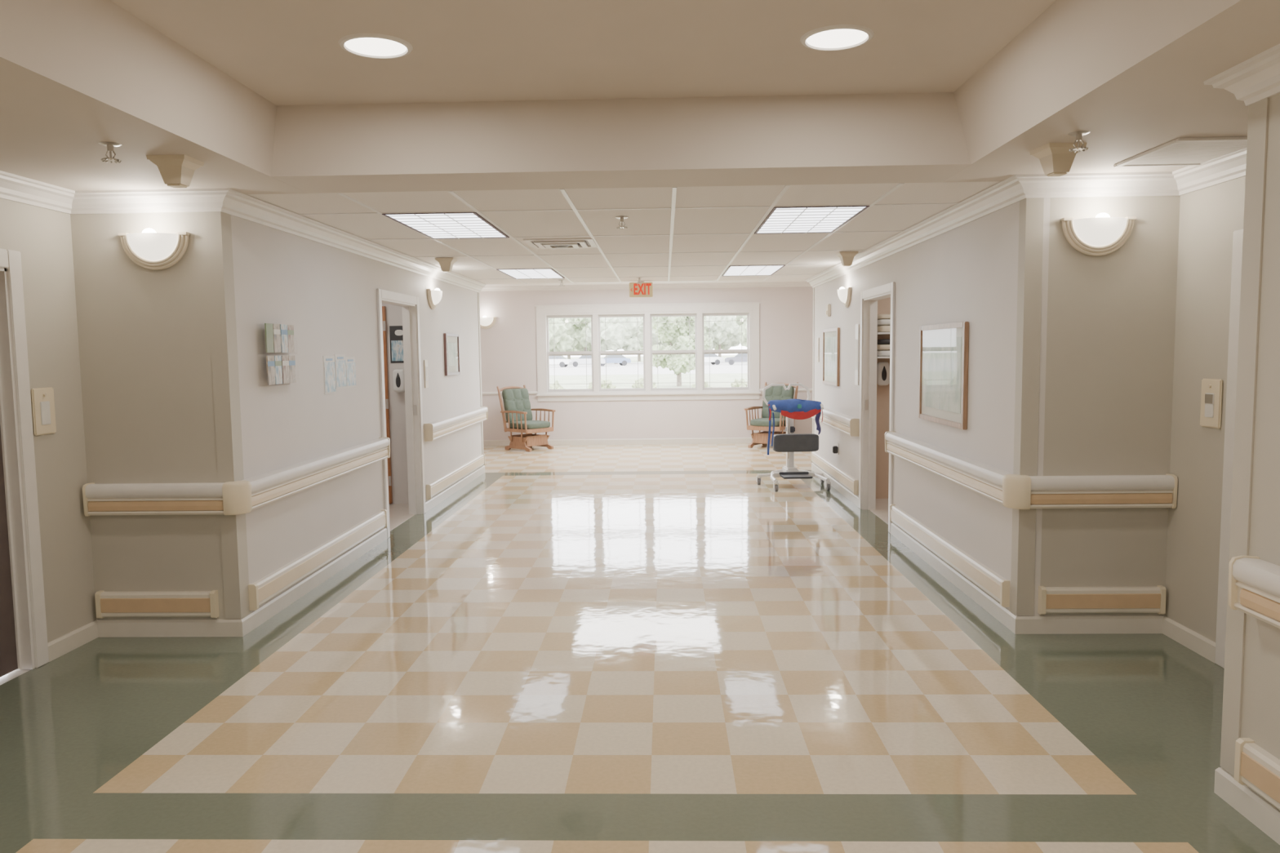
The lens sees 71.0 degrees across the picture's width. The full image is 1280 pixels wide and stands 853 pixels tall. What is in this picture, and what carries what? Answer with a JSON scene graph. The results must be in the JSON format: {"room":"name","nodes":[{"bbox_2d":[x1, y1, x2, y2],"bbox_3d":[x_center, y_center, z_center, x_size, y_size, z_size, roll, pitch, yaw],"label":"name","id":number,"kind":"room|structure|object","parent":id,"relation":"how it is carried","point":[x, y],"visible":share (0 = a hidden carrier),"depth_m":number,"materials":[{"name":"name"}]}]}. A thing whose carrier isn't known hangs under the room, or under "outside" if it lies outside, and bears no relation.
{"room":"hospital interior","nodes":[
{"label":"hospital interior","id":0,"kind":"room"},
{"bbox_2d":[0,198,96,643],"bbox_3d":[-3.158,-0.220,3.801,0.120,3.000,2.480,-1,5,2],"label":"wall","id":1,"kind":"structure","parent":0,"point":[42,237],"depth_m":4.73,"materials":[{"name":"paint"}]},
{"bbox_2d":[0,426,17,677],"bbox_3d":[-3.135,0.272,3.963,0.106,1.976,0.946,-1,5,2],"label":"door","id":2,"kind":"structure","parent":1,"relation":"in","point":[8,655],"depth_m":4.42,"materials":[{"name":"brown metal"}]},
{"bbox_2d":[0,248,48,670],"bbox_3d":[-3.143,0.223,3.959,0.143,2.090,1.160,-1,5,2],"label":"trim","id":3,"kind":"structure","parent":1,"relation":"attached to","point":[15,409],"depth_m":4.46,"materials":[{"name":"wood"}]},
{"bbox_2d":[31,386,56,435],"bbox_3d":[-3.063,-0.079,4.614,0.022,0.240,0.160,-1,5,2],"label":"switch panel","id":4,"kind":"object","parent":1,"relation":"attached to","point":[42,398],"visible":1,"depth_m":4.60,"materials":[{"name":"beige plastic"}]},
{"bbox_2d":[70,212,250,619],"bbox_3d":[-2.716,-0.324,4.965,0.940,3.000,0.120,-1,5,2],"label":"wall","id":5,"kind":"structure","parent":0,"point":[144,335],"depth_m":4.92,"materials":[{"name":"paint"}]},
{"bbox_2d":[117,228,189,270],"bbox_3d":[-2.615,-0.949,4.796,0.376,0.217,0.107,-1,5,2],"label":"wall sconce","id":6,"kind":"object","parent":5,"relation":"attached to","point":[148,249],"visible":1,"depth_m":4.80,"materials":[{"name":"glass"}]},
{"bbox_2d":[94,590,219,618],"bbox_3d":[-2.688,0.992,4.993,0.670,0.150,0.044,-1,5,2],"label":"bumper cover","id":7,"kind":"object","parent":5,"relation":"attached to","point":[156,603],"visible":1,"depth_m":4.98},
{"bbox_2d":[204,211,248,618],"bbox_3d":[-2.283,-0.047,4.956,0.091,2.240,0.091,-1,5,2],"label":"trim","id":8,"kind":"structure","parent":5,"relation":"attached to","point":[217,236],"depth_m":4.92,"materials":[{"name":"paint"}]},
{"bbox_2d":[231,215,481,613],"bbox_3d":[-3.225,-0.602,8.349,2.140,3.000,6.640,-1,5,2],"label":"wall","id":9,"kind":"structure","parent":0,"point":[328,294],"depth_m":6.32,"materials":[{"name":"paint"}]},
{"bbox_2d":[47,528,386,662],"bbox_3d":[-2.603,1.037,6.111,0.836,0.095,3.020,-1,5,2],"label":"baseboard","id":10,"kind":"structure","parent":9,"relation":"attached to","point":[58,647],"depth_m":5.01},
{"bbox_2d":[82,436,390,515],"bbox_3d":[-2.559,0.289,6.185,0.882,0.177,2.632,-1,5,2],"label":"handrail","id":11,"kind":"object","parent":9,"relation":"attached to","point":[243,496],"visible":1,"depth_m":4.90,"materials":[{"name":"plastic"}]},
{"bbox_2d":[0,170,486,293],"bbox_3d":[-2.633,-1.159,4.290,0.920,0.105,14.600,-1,5,2],"label":"trim","id":12,"kind":"structure","parent":9,"relation":"attached to","point":[13,187],"depth_m":4.82,"materials":[{"name":"wood"}]},
{"bbox_2d":[248,509,387,610],"bbox_3d":[-2.174,0.874,6.322,0.044,0.150,2.430,-1,5,2],"label":"bumper cover","id":13,"kind":"object","parent":9,"relation":"attached to","point":[269,586],"visible":1,"depth_m":5.93,"materials":[{"name":"plastic"}]},
{"bbox_2d":[323,355,336,394],"bbox_3d":[-2.206,-0.368,6.373,0.007,0.270,0.210,-1,5,2],"label":"notice sheet","id":14,"kind":"object","parent":9,"relation":"attached to","point":[328,361],"visible":1,"depth_m":6.36,"materials":[{"name":"white paper"}]},
{"bbox_2d":[334,354,346,388],"bbox_3d":[-2.200,-0.406,6.591,0.007,0.250,0.210,-1,5,2],"label":"notice sheet","id":15,"kind":"object","parent":9,"relation":"attached to","point":[340,359],"visible":1,"depth_m":6.58,"materials":[{"name":"white paper"}]},
{"bbox_2d":[345,356,355,387],"bbox_3d":[-2.194,-0.414,6.801,0.007,0.230,0.210,-1,5,2],"label":"notice sheet","id":16,"kind":"object","parent":9,"relation":"attached to","point":[349,361],"visible":1,"depth_m":6.79,"materials":[{"name":"white paper"}]},
{"bbox_2d":[382,306,392,503],"bbox_3d":[-3.042,-0.209,9.267,0.907,2.040,0.057,-1,5,2],"label":"wooden door","id":17,"kind":"structure","parent":9,"relation":"in","point":[384,308],"depth_m":9.23,"materials":[{"name":"brown wood"}]},
{"bbox_2d":[389,325,404,363],"bbox_3d":[-2.488,-0.845,9.227,0.170,0.380,0.009,-1,5,2],"label":"poster","id":18,"kind":"object","parent":9,"relation":"attached to","point":[396,335],"visible":0.94,"depth_m":9.22,"materials":[{"name":"paper"}]},
{"bbox_2d":[391,340,404,360],"bbox_3d":[-2.487,-0.780,9.230,0.140,0.210,0.002,-1,5,2],"label":"print","id":19,"kind":"object","parent":18,"relation":"attached to","point":[397,346],"depth_m":9.23},
{"bbox_2d":[392,368,404,391],"bbox_3d":[-2.470,-0.472,9.203,0.130,0.240,0.120,-1,5,2],"label":"soap dispenser","id":20,"kind":"object","parent":9,"relation":"attached to","point":[398,384],"visible":0.91,"depth_m":9.16,"materials":[{"name":"white plastic"}]},
{"bbox_2d":[376,288,426,538],"bbox_3d":[-2.209,-0.147,8.139,0.143,2.105,1.230,-1,5,2],"label":"trim","id":21,"kind":"structure","parent":9,"relation":"attached to","point":[409,304],"depth_m":8.63,"materials":[{"name":"wood"}]},
{"bbox_2d":[426,288,442,309],"bbox_3d":[-2.084,-1.311,9.202,0.107,0.217,0.376,-1,5,2],"label":"wall sconce","id":22,"kind":"object","parent":9,"relation":"attached to","point":[434,297],"visible":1,"depth_m":9.11,"materials":[{"name":"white glass"}]},
{"bbox_2d":[443,333,460,375],"bbox_3d":[-2.096,-0.805,10.008,0.028,0.460,0.620,-1,5,2],"label":"framed picture","id":23,"kind":"object","parent":9,"relation":"attached to","point":[451,341],"visible":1,"depth_m":9.98,"materials":[{"name":"brown wood"}]},
{"bbox_2d":[447,342,457,366],"bbox_3d":[-2.095,-0.805,10.008,0.003,0.260,0.420,-1,5,2],"label":"print","id":24,"kind":"object","parent":23,"relation":"attached to","point":[451,347],"depth_m":10.00},
{"bbox_2d":[425,465,484,511],"bbox_3d":[-3.252,0.554,11.951,1.878,0.095,6.511,-4,6,-32],"label":"baseboard","id":25,"kind":"structure","parent":9,"relation":"attached to","point":[430,504],"depth_m":10.00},
{"bbox_2d":[426,453,484,499],"bbox_3d":[-2.067,0.540,10.281,0.044,0.150,2.720,-1,5,2],"label":"bumper cover","id":26,"kind":"object","parent":9,"relation":"attached to","point":[437,486],"visible":1,"depth_m":9.92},
{"bbox_2d":[423,406,488,441],"bbox_3d":[-2.052,-0.058,10.250,0.088,0.177,2.768,-1,5,2],"label":"handrail","id":27,"kind":"object","parent":9,"relation":"attached to","point":[438,428],"visible":1,"depth_m":9.80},
{"bbox_2d":[477,292,484,466],"bbox_3d":[-2.103,-0.608,11.611,0.091,2.240,0.091,-1,5,2],"label":"trim","id":28,"kind":"structure","parent":9,"relation":"attached to","point":[478,300],"depth_m":11.58,"materials":[{"name":"paint"}]},
{"bbox_3d":[-2.204,-0.437,5.464,0.062,0.370,0.440,-1,5,2],"label":"brochure rack","id":29,"kind":"object","parent":9,"relation":"attached to","visible":0},
{"bbox_2d":[264,323,274,352],"bbox_3d":[-2.192,-0.523,5.306,0.008,0.172,0.092,-1,5,2],"label":"brochure","id":30,"kind":"object","parent":29,"relation":"in","point":[268,329],"visible":1,"depth_m":5.29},
{"bbox_2d":[266,355,275,385],"bbox_3d":[-2.190,-0.334,5.322,0.008,0.172,0.092,-1,5,2],"label":"brochure","id":31,"kind":"object","parent":29,"relation":"in","point":[270,364],"visible":1,"depth_m":5.31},
{"bbox_2d":[272,324,280,352],"bbox_3d":[-2.190,-0.532,5.405,0.008,0.172,0.092,-1,5,2],"label":"brochure","id":32,"kind":"object","parent":29,"relation":"in","point":[277,335],"visible":1,"depth_m":5.40,"materials":[{"name":"white paper"}]},
{"bbox_2d":[274,355,282,384],"bbox_3d":[-2.187,-0.342,5.421,0.008,0.172,0.092,-1,5,2],"label":"brochure","id":33,"kind":"object","parent":29,"relation":"in","point":[277,359],"visible":1,"depth_m":5.42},
{"bbox_2d":[280,324,288,352],"bbox_3d":[-2.187,-0.540,5.510,0.008,0.172,0.092,-1,5,2],"label":"brochure","id":34,"kind":"object","parent":29,"relation":"in","point":[283,328],"visible":1,"depth_m":5.51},
{"bbox_2d":[0,498,888,684],"bbox_3d":[0.180,1.154,6.066,12.000,0.201,18.300,-1,5,2],"label":"floor","id":35,"kind":"structure","parent":0,"point":[398,513],"depth_m":8.60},
{"bbox_2d":[0,443,1279,852],"bbox_3d":[-0.020,1.053,6.113,8.800,0.001,18.000,-1,5,2],"label":"floor","id":36,"kind":"structure","parent":0,"point":[632,648],"depth_m":3.98,"materials":[{"name":"tile"}]},
{"bbox_2d":[497,385,555,452],"bbox_3d":[-1.845,-0.145,14.513,0.742,1.026,0.680,4,6,41],"label":"rocking chair","id":37,"kind":"object","parent":36,"relation":"on","point":[517,405],"visible":1,"depth_m":14.44,"materials":[{"name":"fabric"}]},
{"bbox_2d":[502,388,532,422],"bbox_3d":[-2.000,-0.341,14.633,0.206,0.555,0.520,4,6,41],"label":"cushion","id":38,"kind":"object","parent":37,"relation":"on","point":[514,399],"depth_m":14.56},
{"bbox_2d":[509,420,550,429],"bbox_3d":[-1.783,-0.029,14.469,0.560,0.115,0.540,4,6,41],"label":"seat cushion","id":39,"kind":"object","parent":37,"relation":"on","point":[513,424],"depth_m":14.28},
{"bbox_2d":[743,382,798,448],"bbox_3d":[2.133,-0.188,14.435,0.680,1.026,0.742,2,6,33],"label":"rocking chair","id":40,"kind":"object","parent":36,"relation":"on","point":[773,393],"visible":0.59,"depth_m":14.44,"materials":[{"name":"brown wood"}]},
{"bbox_2d":[750,417,785,426],"bbox_3d":[2.090,-0.069,14.377,0.540,0.115,0.560,2,6,33],"label":"seat cushion","id":41,"kind":"object","parent":40,"relation":"on","point":[759,422],"depth_m":14.16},
{"bbox_2d":[761,385,794,418],"bbox_3d":[2.244,-0.389,14.588,0.520,0.555,0.206,2,6,33],"label":"cushion","id":42,"kind":"object","parent":40,"relation":"on","point":[773,393],"depth_m":14.57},
{"bbox_2d":[756,382,831,491],"bbox_3d":[1.750,0.104,10.192,0.788,1.165,0.759,-1,5,-2],"label":"cart","id":43,"kind":"object","parent":36,"relation":"on","point":[791,442],"visible":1,"depth_m":10.14,"materials":[{"name":"silver metal"}]},
{"bbox_2d":[0,0,1279,284],"bbox_3d":[-0.147,-1.430,4.200,5.900,0.390,14.600,-1,5,2],"label":"ceiling","id":44,"kind":"structure","parent":0,"point":[488,95],"depth_m":4.01,"materials":[{"name":"paint"}]},
{"bbox_2d":[98,141,121,163],"bbox_3d":[-2.189,-1.132,3.708,0.084,0.072,0.084,-1,5,2],"label":"sprinkler head","id":45,"kind":"object","parent":44,"relation":"attached to","point":[110,145],"visible":1,"depth_m":3.70},
{"bbox_2d":[146,154,204,187],"bbox_3d":[-2.071,-1.133,4.006,0.170,0.122,0.170,-1,5,2],"label":"fire alarm","id":46,"kind":"object","parent":44,"relation":"attached to","point":[176,171],"visible":1,"depth_m":3.96,"materials":[{"name":"beige plastic"}]},
{"bbox_2d":[337,32,413,58],"bbox_3d":[-1.046,-1.507,3.555,0.284,0.014,0.284,-1,5,2],"label":"recessed light","id":47,"kind":"object","parent":44,"relation":"in","point":[378,46],"visible":1,"depth_m":3.54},
{"bbox_2d":[382,212,509,239],"bbox_3d":[-1.308,-1.389,6.233,0.586,0.013,1.250,-1,5,2],"label":"recessed light","id":48,"kind":"object","parent":44,"relation":"in","point":[437,225],"visible":1,"depth_m":6.14,"materials":[{"name":"white"}]},
{"bbox_2d":[435,257,457,272],"bbox_3d":[-1.803,-1.502,8.355,0.170,0.122,0.170,-1,5,2],"label":"fire alarm","id":49,"kind":"object","parent":44,"relation":"attached to","point":[446,264],"visible":1,"depth_m":8.30,"materials":[{"name":"beige plastic"}]},
{"bbox_2d":[496,268,564,279],"bbox_3d":[-1.205,-1.712,10.058,0.586,0.013,1.250,-1,5,2],"label":"recessed light","id":50,"kind":"object","parent":44,"relation":"in","point":[517,273],"visible":0.99,"depth_m":10.01,"materials":[{"name":"white"}]},
{"bbox_2d":[523,237,597,248],"bbox_3d":[-0.633,-1.469,7.252,0.540,0.042,0.540,-1,5,2],"label":"ceiling vent","id":51,"kind":"object","parent":44,"relation":"in","point":[577,242],"visible":1,"depth_m":7.12,"materials":[{"name":"plastic"}]},
{"bbox_2d":[298,182,959,284],"bbox_3d":[-0.023,-1.571,8.165,4.250,0.008,6.650,-1,5,2],"label":"trim","id":52,"kind":"structure","parent":44,"relation":"attached to","point":[785,188],"depth_m":6.76,"materials":[{"name":"paint"}]},
{"bbox_2d":[629,280,653,297],"bbox_3d":[0.014,-1.738,11.348,0.296,0.204,0.080,-1,5,2],"label":"exit sign","id":53,"kind":"object","parent":44,"relation":"hanging from","point":[646,289],"visible":0.91,"depth_m":11.32,"materials":[{"name":"white plastic"}]},
{"bbox_2d":[721,265,785,275],"bbox_3d":[1.244,-1.736,9.990,0.586,0.013,1.250,-1,5,2],"label":"recessed light","id":54,"kind":"object","parent":44,"relation":"in","point":[732,270],"visible":0.99,"depth_m":9.94,"materials":[{"name":"white"}]},
{"bbox_2d":[754,205,869,234],"bbox_3d":[1.141,-1.413,6.165,0.586,0.013,1.250,-1,5,2],"label":"recessed light","id":55,"kind":"object","parent":44,"relation":"in","point":[781,220],"visible":0.99,"depth_m":6.07,"materials":[{"name":"white"}]},
{"bbox_2d":[800,24,874,50],"bbox_3d":[0.773,-1.527,3.525,0.284,0.014,0.284,-1,5,2],"label":"recessed light","id":56,"kind":"object","parent":44,"relation":"in","point":[835,37],"visible":1,"depth_m":3.51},
{"bbox_2d":[835,251,857,266],"bbox_3d":[1.905,-1.538,8.252,0.170,0.122,0.170,-1,5,2],"label":"fire alarm","id":57,"kind":"object","parent":44,"relation":"attached to","point":[846,258],"visible":1,"depth_m":8.20,"materials":[{"name":"beige plastic"}]},
{"bbox_2d":[1029,142,1086,176],"bbox_3d":[1.855,-1.179,3.987,0.170,0.122,0.170,-1,5,-4],"label":"fire alarm","id":58,"kind":"object","parent":44,"relation":"attached to","point":[1055,159],"visible":0.97,"depth_m":3.94,"materials":[{"name":"beige plastic"}]},
{"bbox_2d":[1067,130,1090,152],"bbox_3d":[1.823,-1.182,3.726,0.084,0.072,0.084,-1,5,2],"label":"sprinkler head","id":59,"kind":"object","parent":44,"relation":"attached to","point":[1078,135],"visible":1,"depth_m":3.72},
{"bbox_2d":[1113,136,1247,167],"bbox_3d":[2.523,-1.251,4.093,0.440,0.014,0.560,-1,5,2],"label":"access panel","id":60,"kind":"object","parent":44,"relation":"in","point":[1180,151],"visible":0.87,"depth_m":4.07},
{"bbox_2d":[479,286,813,439],"bbox_3d":[0.206,-1.203,15.012,9.040,3.000,0.120,-1,5,2],"label":"wall","id":61,"kind":"structure","parent":0,"point":[508,356],"depth_m":14.99,"materials":[{"name":"paint"}]},
{"bbox_2d":[542,312,596,394],"bbox_3d":[-1.171,-1.223,15.036,0.868,1.350,0.122,-1,5,2],"label":"window","id":62,"kind":"structure","parent":61,"relation":"in","point":[547,353],"depth_m":15.02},
{"bbox_2d":[483,437,751,445],"bbox_3d":[0.222,0.250,15.066,8.800,0.095,0.016,-1,5,2],"label":"baseboard","id":63,"kind":"structure","parent":61,"relation":"attached to","point":[717,440],"depth_m":15.06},
{"bbox_2d":[595,311,648,393],"bbox_3d":[-0.303,-1.232,15.012,0.868,1.350,0.122,-1,5,2],"label":"window","id":64,"kind":"structure","parent":61,"relation":"in","point":[617,314],"depth_m":14.99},
{"bbox_2d":[534,302,760,401],"bbox_3d":[0.128,-1.237,14.921,3.750,1.605,0.060,-1,5,2],"label":"trim","id":65,"kind":"structure","parent":61,"relation":"attached to","point":[731,306],"depth_m":14.91,"materials":[{"name":"wood"}]},
{"bbox_2d":[647,311,700,392],"bbox_3d":[0.564,-1.240,14.988,0.868,1.350,0.122,-1,5,2],"label":"window","id":66,"kind":"structure","parent":61,"relation":"in","point":[677,313],"depth_m":14.97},
{"bbox_2d":[699,310,751,392],"bbox_3d":[1.431,-1.249,14.964,0.868,1.350,0.122,-1,5,2],"label":"window","id":67,"kind":"structure","parent":61,"relation":"in","point":[739,313],"depth_m":14.94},
{"bbox_2d":[480,279,811,291],"bbox_3d":[0.144,-2.241,13.159,8.800,0.060,3.400,-1,5,2],"label":"crown molding","id":68,"kind":"structure","parent":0,"point":[748,281],"depth_m":14.54,"materials":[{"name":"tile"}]},
{"bbox_2d":[633,316,666,346],"bbox_3d":[2.539,-14.047,136.894,7.733,8.751,8.846,1,5,17],"label":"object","id":69,"kind":"object","parent":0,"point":[641,326],"visible":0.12,"depth_m":133.98,"materials":[{"name":"green plant"}]},
{"bbox_2d":[813,354,814,434],"bbox_3d":[3.425,-0.940,11.413,2.410,3.000,0.120,-1,5,2],"label":"wall","id":70,"kind":"structure","parent":0,"point":[814,354],"depth_m":11.45,"materials":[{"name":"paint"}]},
{"bbox_2d":[812,287,814,433],"bbox_3d":[2.264,-0.651,11.490,0.091,2.240,0.091,-1,5,2],"label":"trim","id":71,"kind":"structure","parent":70,"relation":"attached to","point":[813,349],"depth_m":11.45,"materials":[{"name":"paint"}]},
{"bbox_2d":[814,197,1050,616],"bbox_3d":[3.234,-0.655,8.049,2.210,3.000,6.640,-1,5,2],"label":"wall","id":72,"kind":"structure","parent":0,"point":[968,272],"depth_m":5.94,"materials":[{"name":"paint"}]},
{"bbox_2d":[822,327,839,386],"bbox_3d":[2.173,-0.794,10.215,0.028,0.640,0.900,-1,5,2],"label":"framed picture","id":73,"kind":"object","parent":72,"relation":"attached to","point":[831,337],"visible":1,"depth_m":10.16,"materials":[{"name":"brown wood"}]},
{"bbox_2d":[824,336,836,377],"bbox_3d":[2.172,-0.794,10.215,0.003,0.450,0.710,-1,5,2],"label":"print","id":74,"kind":"object","parent":73,"relation":"attached to","point":[830,342],"depth_m":10.21},
{"bbox_2d":[810,407,858,436],"bbox_3d":[2.149,-0.103,10.173,0.088,0.177,2.688,-1,5,2],"label":"handrail","id":75,"kind":"object","parent":72,"relation":"attached to","point":[847,424],"visible":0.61,"depth_m":9.38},
{"bbox_2d":[810,451,858,495],"bbox_3d":[2.178,0.494,10.203,0.044,0.150,2.640,-1,5,2],"label":"bumper cover","id":76,"kind":"object","parent":72,"relation":"attached to","point":[841,476],"visible":0.88,"depth_m":9.83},
{"bbox_2d":[811,462,858,507],"bbox_3d":[3.507,0.485,11.787,1.919,0.095,6.460,3,6,36],"label":"baseboard","id":77,"kind":"structure","parent":72,"relation":"attached to","point":[835,484],"depth_m":9.77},
{"bbox_2d":[837,286,851,307],"bbox_3d":[2.103,-1.340,9.297,0.107,0.217,0.376,-1,5,2],"label":"wall sconce","id":78,"kind":"object","parent":72,"relation":"attached to","point":[844,295],"visible":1,"depth_m":9.20,"materials":[{"name":"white glass"}]},
{"bbox_2d":[854,324,859,385],"bbox_3d":[2.145,-0.711,8.867,0.012,0.600,0.150,-1,5,2],"label":"wall plaque","id":79,"kind":"object","parent":72,"relation":"attached to","point":[857,326],"visible":1,"depth_m":8.85,"materials":[{"name":"white plastic"}]},
{"bbox_2d":[858,281,894,533],"bbox_3d":[2.188,-0.197,8.096,0.143,2.105,1.230,-1,5,2],"label":"trim","id":80,"kind":"structure","parent":72,"relation":"attached to","point":[869,298],"depth_m":8.60,"materials":[{"name":"wood"}]},
{"bbox_2d":[876,361,889,385],"bbox_3d":[2.486,-0.539,9.164,0.130,0.240,0.120,-1,5,2],"label":"soap dispenser","id":81,"kind":"object","parent":72,"relation":"attached to","point":[883,367],"visible":0.98,"depth_m":9.13,"materials":[{"name":"white plastic"}]},
{"bbox_2d":[918,321,968,429],"bbox_3d":[2.064,-0.360,6.138,0.028,0.680,1.000,-1,5,2],"label":"framed picture","id":82,"kind":"object","parent":72,"relation":"attached to","point":[944,348],"visible":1,"depth_m":6.06,"materials":[{"name":"brown wood"}]},
{"bbox_2d":[923,337,961,413],"bbox_3d":[2.063,-0.360,6.138,0.003,0.490,0.810,-1,5,2],"label":"print","id":83,"kind":"object","parent":82,"relation":"attached to","point":[942,356],"depth_m":6.10},
{"bbox_2d":[888,504,1009,607],"bbox_3d":[2.071,0.828,6.243,0.044,0.150,2.510,-1,5,2],"label":"bumper cover","id":84,"kind":"object","parent":72,"relation":"attached to","point":[995,585],"visible":1,"depth_m":5.82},
{"bbox_2d":[1009,197,1044,615],"bbox_3d":[2.084,-0.090,4.835,0.091,2.240,0.091,-1,5,2],"label":"trim","id":85,"kind":"structure","parent":72,"relation":"attached to","point":[1031,209],"depth_m":4.79,"materials":[{"name":"paint"}]},
{"bbox_2d":[884,431,1177,509],"bbox_3d":[2.431,0.236,6.086,0.872,0.177,2.712,-1,5,2],"label":"handrail","id":86,"kind":"object","parent":72,"relation":"attached to","point":[1016,491],"visible":1,"depth_m":4.76,"materials":[{"name":"plastic"}]},
{"bbox_2d":[805,43,1279,288],"bbox_3d":[2.360,-1.208,4.151,0.890,0.105,14.600,-1,5,2],"label":"trim","id":87,"kind":"structure","parent":72,"relation":"attached to","point":[1256,78],"depth_m":4.64,"materials":[{"name":"wood"}]},
{"bbox_2d":[890,522,1215,663],"bbox_3d":[2.474,0.986,5.979,0.806,0.095,3.160,-1,5,2],"label":"baseboard","id":88,"kind":"structure","parent":72,"relation":"attached to","point":[1192,640],"depth_m":4.87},
{"bbox_2d":[1039,195,1180,616],"bbox_3d":[2.557,-0.376,4.819,0.790,3.000,0.120,-1,5,2],"label":"wall","id":89,"kind":"structure","parent":0,"point":[1111,327],"depth_m":4.77,"materials":[{"name":"paint"}]},
{"bbox_2d":[1061,212,1136,256],"bbox_3d":[2.396,-0.999,4.656,0.376,0.217,0.107,-1,5,2],"label":"wall sconce","id":90,"kind":"object","parent":89,"relation":"attached to","point":[1103,234],"visible":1,"depth_m":4.66,"materials":[{"name":"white glass"}]},
{"bbox_2d":[1037,585,1166,614],"bbox_3d":[2.495,0.940,4.849,0.660,0.150,0.044,-1,5,2],"label":"bumper cover","id":91,"kind":"object","parent":89,"relation":"attached to","point":[1051,600],"visible":1,"depth_m":4.83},
{"bbox_2d":[1164,176,1245,642],"bbox_3d":[2.866,-0.299,3.858,0.120,3.000,2.030,-1,5,2],"label":"wall","id":92,"kind":"structure","parent":0,"point":[1210,216],"depth_m":4.53,"materials":[{"name":"paint"}]},
{"bbox_2d":[1200,378,1222,428],"bbox_3d":[2.812,-0.115,4.422,0.022,0.240,0.160,-1,5,2],"label":"switch panel","id":93,"kind":"object","parent":92,"relation":"attached to","point":[1211,388],"visible":1,"depth_m":4.41,"materials":[{"name":"beige plastic"}]},
{"bbox_2d":[1214,229,1243,668],"bbox_3d":[2.861,0.166,3.762,0.143,2.090,1.100,-1,5,2],"label":"trim","id":94,"kind":"structure","parent":92,"relation":"attached to","point":[1237,237],"depth_m":4.27,"materials":[{"name":"wood"}]},
{"bbox_2d":[1223,94,1276,777],"bbox_3d":[2.450,-0.215,2.917,0.900,3.000,0.120,-1,5,2],"label":"wall","id":95,"kind":"structure","parent":0,"point":[1273,100],"depth_m":2.89,"materials":[{"name":"paint"}]},
{"bbox_2d":[1219,97,1269,776],"bbox_3d":[2.044,0.067,2.973,0.091,2.240,0.091,-1,5,2],"label":"trim","id":96,"kind":"structure","parent":95,"relation":"attached to","point":[1258,112],"depth_m":2.96,"materials":[{"name":"paint"}]},
{"bbox_2d":[1245,93,1279,810],"bbox_3d":[1.977,0.048,-0.145,0.120,3.000,6.050,-1,5,2],"label":"wall","id":97,"kind":"structure","parent":0,"point":[1264,712],"depth_m":2.85,"materials":[{"name":"paint"}]},
{"bbox_2d":[1213,767,1279,844],"bbox_3d":[2.323,1.473,0.197,0.796,0.095,6.270,-1,5,2],"label":"baseboard","id":98,"kind":"structure","parent":97,"relation":"attached to","point":[1245,801],"depth_m":2.95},
{"bbox_2d":[1228,555,1279,628],"bbox_3d":[1.910,0.673,0.969,0.088,0.177,3.928,-1,5,2],"label":"handrail","id":99,"kind":"object","parent":97,"relation":"attached to","point":[1254,583],"visible":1,"depth_m":2.81,"materials":[{"name":"plastic"}]},
{"bbox_2d":[1234,737,1279,810],"bbox_3d":[1.940,1.269,1.018,0.044,0.150,3.920,-1,5,2],"label":"bumper cover","id":100,"kind":"object","parent":97,"relation":"attached to","point":[1255,768],"visible":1,"depth_m":2.87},
{"label":"outside","id":101,"kind":"structure","parent":0,"visible":0},
{"bbox_2d":[549,355,746,389],"bbox_3d":[4.531,-12.222,167.103,240.000,0.100,304.800,-1,5,2],"label":"lawn","id":102,"kind":"structure","parent":101,"point":[664,380],"depth_m":57.68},
{"bbox_2d":[652,315,711,386],"bbox_3d":[1.948,-4.222,45.863,3.353,4.410,3.779,-1,5,2],"label":"tree","id":103,"kind":"object","parent":102,"relation":"on","point":[673,331],"visible":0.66,"depth_m":44.96,"materials":[{"name":"green plant"}]},
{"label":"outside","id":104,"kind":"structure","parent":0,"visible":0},
{"bbox_2d":[549,360,746,375],"bbox_3d":[2.981,-7.389,109.727,240.000,0.110,80.000,-1,5,2],"label":"parking lot","id":105,"kind":"structure","parent":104,"point":[631,368],"depth_m":88.29,"materials":[{"name":"asphalt"}]},
{"bbox_2d":[548,318,573,351],"bbox_3d":[-13.017,-13.136,127.761,7.312,8.833,7.613,-1,5,2],"label":"tree","id":106,"kind":"object","parent":105,"relation":"on","point":[561,342],"visible":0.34,"depth_m":125.46,"materials":[{"name":"green plant"}]},
{"bbox_2d":[565,317,610,351],"bbox_3d":[-7.777,-13.941,136.587,7.312,8.833,7.613,-1,5,2],"label":"tree","id":107,"kind":"object","parent":105,"relation":"on","point":[577,331],"visible":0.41,"depth_m":134.68,"materials":[{"name":"green plant"}]},
{"bbox_2d":[586,316,641,364],"bbox_3d":[-3.790,-12.921,129.102,8.042,7.955,7.030,-1,5,2],"label":"tree","id":108,"kind":"object","parent":105,"relation":"on","point":[617,334],"visible":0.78,"depth_m":126.88,"materials":[{"name":"green plant"}]},
{"bbox_2d":[600,355,631,365],"bbox_3d":[-3.494,-8.463,113.833,4.450,1.500,1.840,-2,5,-13],"label":"car","id":109,"kind":"object","parent":105,"relation":"on","point":[622,360],"visible":0.65,"depth_m":113.18,"materials":[{"name":"white paint"}]},
{"bbox_2d":[703,315,740,362],"bbox_3d":[12.092,-13.822,137.527,8.042,7.955,7.030,-5,6,-42],"label":"tree","id":110,"kind":"object","parent":105,"relation":"on","point":[726,335],"visible":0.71,"depth_m":135.52,"materials":[{"name":"green plant"}]},
{"bbox_2d":[734,315,746,346],"bbox_3d":[16.607,-13.003,124.481,7.232,8.391,6.947,-3,5,-26],"label":"tree","id":111,"kind":"object","parent":105,"relation":"on","point":[738,318],"visible":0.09,"depth_m":123.24,"materials":[{"name":"green plant"}]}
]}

